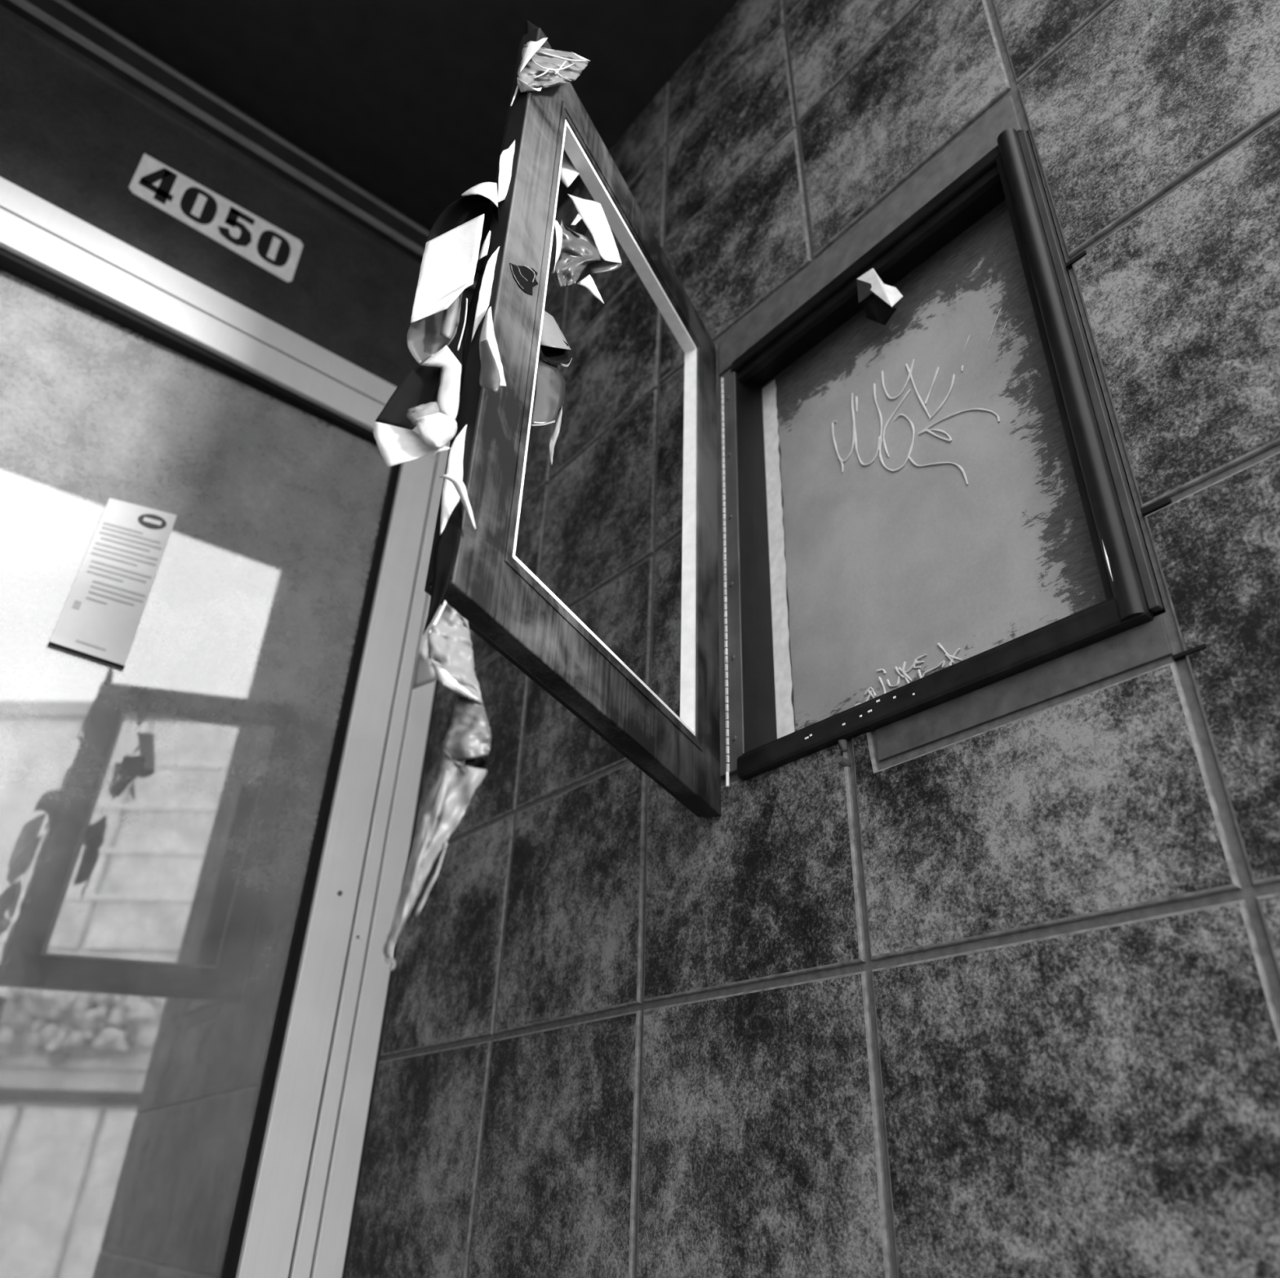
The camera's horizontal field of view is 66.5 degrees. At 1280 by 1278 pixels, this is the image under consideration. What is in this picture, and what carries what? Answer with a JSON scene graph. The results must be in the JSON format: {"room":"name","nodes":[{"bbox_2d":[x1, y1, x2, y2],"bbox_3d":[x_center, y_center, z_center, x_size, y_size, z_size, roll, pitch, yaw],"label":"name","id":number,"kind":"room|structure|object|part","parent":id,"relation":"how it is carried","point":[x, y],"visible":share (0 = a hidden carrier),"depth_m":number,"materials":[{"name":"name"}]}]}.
{"room":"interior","nodes":[
{"label":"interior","id":0,"kind":"room"},
{"bbox_2d":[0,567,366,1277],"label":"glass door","id":1,"kind":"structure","parent":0,"point":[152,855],"depth_m":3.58,"materials":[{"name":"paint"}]},
{"bbox_2d":[0,0,737,719],"bbox_3d":[-1.416,-0.923,2.573,2.450,0.300,4.702,24,-37,-32],"label":"ceiling","id":2,"kind":"structure","parent":0,"point":[274,520],"depth_m":2.67,"materials":[{"name":"paint"}]},
{"bbox_2d":[342,0,1279,1277],"bbox_3d":[0.177,-0.004,1.303,0.301,2.970,1.662,24,-37,-32],"label":"wall","id":3,"kind":"structure","parent":0,"point":[993,991],"depth_m":0.89,"materials":[{"name":"tile"}]},
{"bbox_2d":[373,20,1165,970],"bbox_3d":[0.062,-0.185,0.881,0.557,0.995,0.498,24,-37,-32],"label":"wall box","id":4,"kind":"object","parent":3,"relation":"attached to","point":[911,495],"visible":1,"depth_m":0.98,"materials":[{"name":"metal"}]},
{"bbox_3d":[-0.018,-0.224,1.028,0.020,0.700,0.480,-13,-34,23],"label":"door","id":5,"kind":"part","parent":4,"relation":"part of","materials":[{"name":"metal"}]},
{"bbox_3d":[0.268,-0.442,1.180,0.018,0.032,0.434,24,-37,-32],"label":"rail","id":6,"kind":"part","parent":4,"relation":"part of","materials":[{"name":"black metal"}]},
{"bbox_3d":[0.294,-0.180,1.061,0.002,0.590,0.442,24,-37,-32],"label":"panel","id":7,"kind":"part","parent":4,"relation":"part of","materials":[{"name":"metal"}]},
{"bbox_3d":[0.247,0.055,0.883,0.023,0.028,0.434,24,-37,-32],"label":"rail","id":8,"kind":"part","parent":4,"relation":"part of","materials":[{"name":"black metal"}]},
{"bbox_2d":[835,739,851,767],"bbox_3d":[0.192,0.103,0.926,0.014,0.038,0.010,24,-37,-32],"label":"wall anchor","id":9,"kind":"object","parent":3,"relation":"attached to","point":[843,762],"visible":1,"depth_m":0.92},
{"bbox_3d":[-0.895,0.116,1.329,1.250,2.720,0.088,24,-37,-32],"label":"wall","id":10,"kind":"structure","parent":0,"visible":0},
{"bbox_2d":[0,177,450,1277],"bbox_3d":[-0.863,0.321,1.206,1.188,2.245,0.063,24,-37,-32],"label":"door","id":11,"kind":"structure","parent":10,"relation":"in","point":[291,1210],"depth_m":1.59,"materials":[{"name":"metal"}]},
{"bbox_2d":[48,497,177,670],"bbox_3d":[-0.805,-0.097,1.502,0.104,0.290,0.006,23,-36,-31],"label":"paper notice","id":12,"kind":"object","parent":11,"relation":"attached to","point":[99,620],"visible":1,"depth_m":1.50,"materials":[{"name":"paper"}]},
{"bbox_3d":[-0.898,0.377,1.165,0.964,2.104,0.006,23,-36,-31],"label":"glass","id":13,"kind":"part","parent":11,"relation":"part of","materials":[{"name":"white glass"}]},
{"bbox_2d":[0,4,472,403],"bbox_3d":[-0.814,-0.817,1.868,1.185,0.402,0.008,24,-37,-32],"label":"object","id":14,"kind":"structure","parent":10,"relation":"in","point":[75,135],"depth_m":1.84,"materials":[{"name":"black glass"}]},
{"bbox_2d":[128,153,302,282],"bbox_3d":[-0.801,-0.802,1.863,0.307,0.124,0.002,24,-37,-32],"label":"number plate","id":15,"kind":"object","parent":14,"relation":"attached to","point":[251,237],"visible":1,"depth_m":1.86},
{"bbox_2d":[0,0,479,294],"bbox_3d":[-0.823,-1.032,1.966,1.248,0.092,0.043,24,-37,-32],"label":"trim","id":16,"kind":"structure","parent":10,"relation":"attached to","point":[64,20],"depth_m":1.94,"materials":[{"name":"grey metal"}]}
]}

